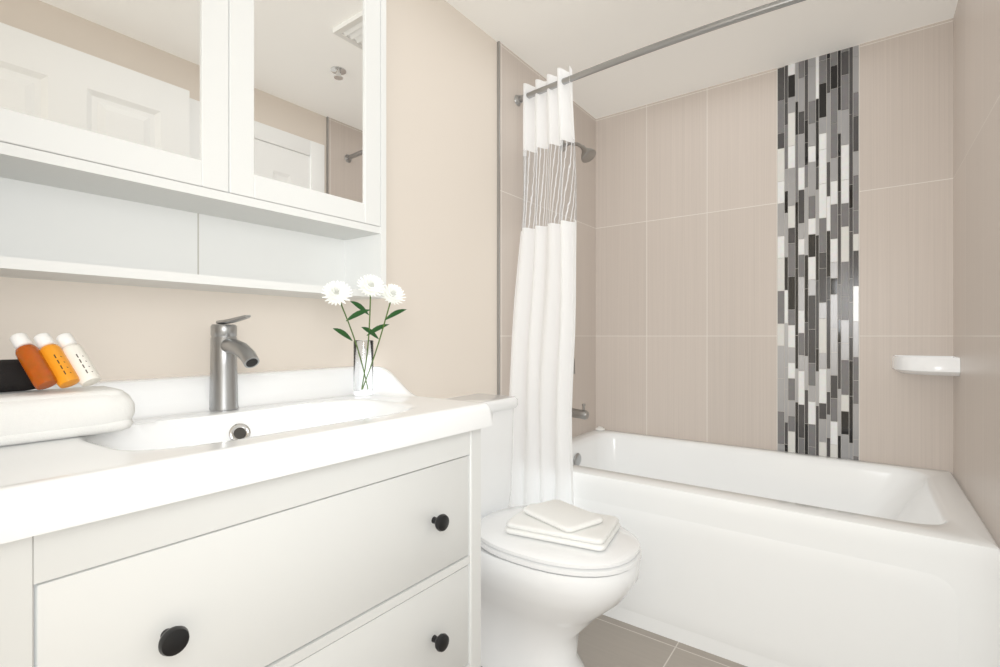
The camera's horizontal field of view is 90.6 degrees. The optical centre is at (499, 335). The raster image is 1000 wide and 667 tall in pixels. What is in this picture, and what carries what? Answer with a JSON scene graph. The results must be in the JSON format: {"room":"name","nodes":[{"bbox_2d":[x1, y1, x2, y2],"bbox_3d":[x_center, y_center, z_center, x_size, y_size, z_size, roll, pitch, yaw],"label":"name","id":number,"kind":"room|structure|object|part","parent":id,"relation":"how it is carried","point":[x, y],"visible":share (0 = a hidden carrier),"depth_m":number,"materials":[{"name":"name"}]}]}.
{"room":"bathroom","nodes":[
{"label":"bathroom","id":0,"kind":"room"},
{"bbox_2d":[0,0,496,398],"bbox_3d":[-0.254,-0.095,1.828,0.100,2.270,2.742,0,0,36],"label":"wall","id":1,"kind":"structure","parent":0,"point":[441,67],"depth_m":1.68,"materials":[{"name":"beige paint"}]},
{"bbox_2d":[0,0,385,300],"bbox_3d":[-0.633,-0.603,1.084,0.168,0.995,0.842,0,0,36],"label":"upper cabinet","id":2,"kind":"object","parent":1,"relation":"attached to","point":[230,146],"visible":0.96,"depth_m":1.02,"materials":[{"name":"white paint"}]},
{"bbox_3d":[-0.694,-0.690,0.879,0.010,0.684,0.304,0,0,36],"label":"glass","id":3,"kind":"part","parent":2,"relation":"part of","materials":[{"name":"white mirror"}]},
{"bbox_3d":[-0.455,-0.690,1.203,0.010,0.684,0.304,0,0,36],"label":"glass","id":4,"kind":"part","parent":2,"relation":"part of","materials":[{"name":"white mirror"}]},
{"bbox_2d":[497,41,499,394],"bbox_3d":[-0.006,-0.095,2.069,0.012,2.270,0.006,0,0,36],"label":"trim","id":5,"kind":"structure","parent":1,"relation":"attached to","point":[498,43],"depth_m":2.07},
{"bbox_2d":[500,42,595,436],"bbox_3d":[0.270,-0.320,2.445,0.010,1.820,0.927,0,0,36],"label":"wall tile","id":6,"kind":"structure","parent":1,"relation":"attached to","point":[514,72],"depth_m":2.39,"materials":[{"name":"beige tile"}]},
{"bbox_2d":[560,140,595,162],"bbox_3d":[0.385,-0.920,2.439,0.182,0.140,0.078,0,0,36],"label":"shower head","id":7,"kind":"object","parent":6,"relation":"attached to","point":[588,154],"visible":0.88,"depth_m":2.41},
{"bbox_3d":[0.364,-0.944,2.459,0.115,0.051,0.018,0,0,36],"label":"arm","id":8,"kind":"part","parent":7,"relation":"part of","materials":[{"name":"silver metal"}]},
{"bbox_2d":[572,404,588,419],"bbox_3d":[0.374,0.372,2.464,0.138,0.076,0.056,0,0,36],"label":"tub spout","id":9,"kind":"object","parent":6,"relation":"attached to","point":[576,413],"visible":0.67,"depth_m":2.43,"materials":[{"name":"grey metal"}]},
{"bbox_2d":[509,0,805,506],"bbox_3d":[0.650,-0.113,1.685,1.528,1.945,0.192,0,0,36],"label":"shower curtain","id":10,"kind":"object","parent":6,"relation":"attached to","point":[544,313],"visible":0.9,"depth_m":1.99,"materials":[{"name":"white fabric"}]},
{"bbox_3d":[0.669,-1.035,1.711,1.502,0.024,0.064,0,0,36],"label":"curtain rod","id":11,"kind":"part","parent":10,"relation":"part of","materials":[{"name":"silver metal"}]},
{"bbox_2d":[596,18,952,473],"bbox_3d":[1.151,-0.320,2.365,1.504,1.820,0.010,0,0,36],"label":"wall tile","id":12,"kind":"structure","parent":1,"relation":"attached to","point":[686,184],"depth_m":2.35,"materials":[{"name":"beige tile"}]},
{"bbox_2d":[777,45,858,459],"bbox_3d":[1.396,-0.320,2.184,0.305,1.820,0.011,0,0,36],"label":"mosaic","id":13,"kind":"object","parent":12,"relation":"attached to","point":[818,97],"depth_m":2.17},
{"bbox_2d":[892,355,959,375],"bbox_3d":[1.623,0.112,1.895,0.185,0.067,0.185,0,0,36],"label":"soap shelf","id":14,"kind":"object","parent":12,"relation":"attached to","point":[907,364],"visible":1,"depth_m":1.83,"materials":[{"name":"white ceramic"}]},
{"bbox_2d":[481,614,746,666],"bbox_3d":[0.014,1.070,0.823,1.724,0.060,4.042,0,0,36],"label":"floor","id":15,"kind":"structure","parent":0,"point":[607,641],"depth_m":1.64,"materials":[{"name":"tile"}]},
{"bbox_2d":[0,315,491,666],"bbox_3d":[-0.478,0.498,1.014,0.499,1.084,0.885,0,0,36],"label":"vanity","id":16,"kind":"object","parent":15,"relation":"on","point":[278,518],"visible":0.91,"depth_m":0.83,"materials":[{"name":"white paint"}]},
{"bbox_2d":[0,333,134,446],"bbox_3d":[-0.777,0.080,0.781,0.137,0.170,0.305,0,0,36],"label":"toiletries","id":17,"kind":"object","parent":16,"relation":"on","point":[41,414],"visible":1,"depth_m":0.79,"materials":[{"name":"white fabric"}]},
{"bbox_2d":[15,344,57,389],"bbox_3d":[-0.738,0.049,0.788,0.058,0.072,0.044,0,0,36],"label":"bottle","id":18,"kind":"object","parent":17,"relation":"on","point":[35,368],"depth_m":0.78,"materials":[{"name":"orange plastic"}]},
{"bbox_2d":[40,344,79,387],"bbox_3d":[-0.722,0.049,0.812,0.058,0.072,0.044,0,0,36],"label":"bottle","id":19,"kind":"object","parent":17,"relation":"on","point":[60,366],"depth_m":0.80,"materials":[{"name":"orange plastic"}]},
{"bbox_2d":[62,344,100,386],"bbox_3d":[-0.707,0.049,0.836,0.058,0.072,0.044,0,0,36],"label":"bottle","id":20,"kind":"object","parent":17,"relation":"on","point":[77,367],"depth_m":0.82,"materials":[{"name":"white plastic"}]},
{"bbox_3d":[-0.444,0.409,0.669,0.034,0.037,0.037,0,0,36],"label":"knob","id":21,"kind":"part","parent":16,"relation":"part of","materials":[{"name":"black metal"}]},
{"bbox_2d":[209,315,259,410],"bbox_3d":[-0.578,0.060,1.081,0.164,0.208,0.059,0,0,36],"label":"faucet","id":22,"kind":"object","parent":16,"relation":"on","point":[224,388],"depth_m":1.09,"materials":[{"name":"silver metal"}]},
{"bbox_2d":[0,366,491,543],"bbox_3d":[-0.480,0.176,1.016,0.494,0.173,0.885,0,0,36],"label":"sink","id":23,"kind":"object","parent":16,"relation":"in","point":[198,451],"depth_m":0.84,"materials":[{"name":"white ceramic"}]},
{"bbox_3d":[-0.314,0.409,0.891,0.020,0.240,0.776,0,0,36],"label":"drawer","id":24,"kind":"part","parent":16,"relation":"part of","materials":[{"name":"white paint"}]},
{"bbox_2d":[321,274,406,395],"bbox_3d":[-0.334,0.004,1.276,0.160,0.320,0.265,0,0,3],"label":"flower vase","id":25,"kind":"object","parent":16,"relation":"on","point":[363,358],"visible":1,"depth_m":1.31,"materials":[{"name":"clear glass"}]},
{"bbox_3d":[-0.394,-0.003,1.243,0.014,0.032,0.067,0,0,36],"label":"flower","id":26,"kind":"part","parent":25,"relation":"part of","materials":[{"name":"green plant"}]},
{"bbox_3d":[-0.379,0.025,1.285,0.118,0.248,0.185,0,0,36],"label":"flower stem","id":27,"kind":"part","parent":25,"relation":"part of","materials":[{"name":"green plant"}]},
{"bbox_3d":[-0.358,-0.052,1.254,0.014,0.032,0.067,0,0,36],"label":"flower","id":28,"kind":"part","parent":25,"relation":"part of","materials":[{"name":"green plant"}]},
{"bbox_3d":[-0.354,-0.070,1.251,0.014,0.032,0.067,0,0,36],"label":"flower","id":29,"kind":"part","parent":25,"relation":"part of","materials":[{"name":"green plant"}]},
{"bbox_3d":[-0.382,0.088,1.385,0.054,0.152,0.054,0,0,36],"label":"glass","id":30,"kind":"part","parent":25,"relation":"part of","materials":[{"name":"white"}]},
{"bbox_3d":[-0.356,0.013,1.316,0.131,0.272,0.075,0,0,36],"label":"flower stem","id":31,"kind":"part","parent":25,"relation":"part of","materials":[{"name":"green plant"}]},
{"bbox_3d":[-0.343,-0.007,1.309,0.014,0.032,0.067,0,0,36],"label":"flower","id":32,"kind":"part","parent":25,"relation":"part of","materials":[{"name":"green plant"}]},
{"bbox_3d":[-0.328,-0.016,1.332,0.014,0.032,0.067,0,0,36],"label":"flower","id":33,"kind":"part","parent":25,"relation":"part of","materials":[{"name":"green plant"}]},
{"bbox_3d":[-0.334,0.021,1.344,0.110,0.256,0.018,0,0,36],"label":"flower stem","id":34,"kind":"part","parent":25,"relation":"part of","materials":[{"name":"green plant"}]},
{"bbox_3d":[-0.283,-0.058,1.352,0.014,0.032,0.067,0,0,36],"label":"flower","id":35,"kind":"part","parent":25,"relation":"part of","materials":[{"name":"green plant"}]},
{"bbox_3d":[-0.314,0.672,0.891,0.020,0.238,0.776,0,0,36],"label":"drawer","id":36,"kind":"part","parent":16,"relation":"part of","materials":[{"name":"white paint"}]},
{"bbox_3d":[-0.133,0.672,1.090,0.034,0.037,0.037,0,0,36],"label":"knob","id":37,"kind":"part","parent":16,"relation":"part of","materials":[{"name":"black metal"}]},
{"bbox_3d":[-0.133,0.409,1.090,0.034,0.037,0.037,0,0,36],"label":"knob","id":38,"kind":"part","parent":16,"relation":"part of","materials":[{"name":"black metal"}]},
{"bbox_2d":[444,394,641,666],"bbox_3d":[0.084,0.632,1.578,0.716,0.815,0.420,0,0,36],"label":"toilet","id":39,"kind":"object","parent":15,"relation":"on","point":[537,596],"visible":0.59,"depth_m":1.44,"materials":[{"name":"white ceramic"}]},
{"bbox_3d":[-0.124,0.244,1.731,0.200,0.039,0.420,0,0,36],"label":"tank lid","id":40,"kind":"part","parent":39,"relation":"part of","materials":[{"name":"white ceramic"}]},
{"bbox_3d":[-0.128,0.453,1.734,0.186,0.375,0.396,0,0,36],"label":"tank","id":41,"kind":"part","parent":39,"relation":"part of","materials":[{"name":"white ceramic"}]},
{"bbox_3d":[0.169,0.608,1.534,0.516,0.026,0.384,0,0,36],"label":"lid","id":42,"kind":"part","parent":39,"relation":"part of","materials":[{"name":"white ceramic"}]},
{"bbox_3d":[0.131,0.840,1.562,0.615,0.400,0.390,0,0,36],"label":"bowl","id":43,"kind":"part","parent":39,"relation":"part of","materials":[{"name":"white ceramic"}]},
{"bbox_3d":[0.172,0.630,1.532,0.518,0.017,0.390,0,0,36],"label":"seat","id":44,"kind":"part","parent":39,"relation":"part of","materials":[{"name":"white ceramic"}]},
{"bbox_2d":[505,499,620,550],"bbox_3d":[0.197,0.569,1.524,0.310,0.050,0.232,0,0,26],"label":"towel stack","id":45,"kind":"object","parent":39,"relation":"on","point":[556,521],"visible":1,"depth_m":1.46,"materials":[{"name":"white fabric"}]},
{"bbox_2d":[572,426,999,666],"bbox_3d":[0.889,0.771,2.010,1.500,0.538,0.869,0,0,36],"label":"bathtub","id":46,"kind":"object","parent":15,"relation":"on","point":[751,557],"visible":0.7,"depth_m":1.55,"materials":[{"name":"white ceramic"}]},
{"bbox_3d":[0.632,0.806,1.661,1.340,0.367,0.003,0,0,36],"label":"apron panel","id":47,"kind":"part","parent":46,"relation":"part of","materials":[{"name":"white ceramic"}]},
{"bbox_2d":[445,0,957,118],"bbox_3d":[0.014,-1.260,0.823,1.724,0.060,4.042,0,0,36],"label":"ceiling","id":48,"kind":"structure","parent":0,"point":[547,35],"depth_m":2.01,"materials":[{"name":"white paint"}]},
{"bbox_2d":[953,0,999,548],"bbox_3d":[1.488,-0.320,1.547,0.010,1.820,0.927,0,0,36],"label":"wall tile","id":49,"kind":"structure","parent":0,"point":[976,23],"depth_m":1.50,"materials":[{"name":"beige tile"}]}
]}

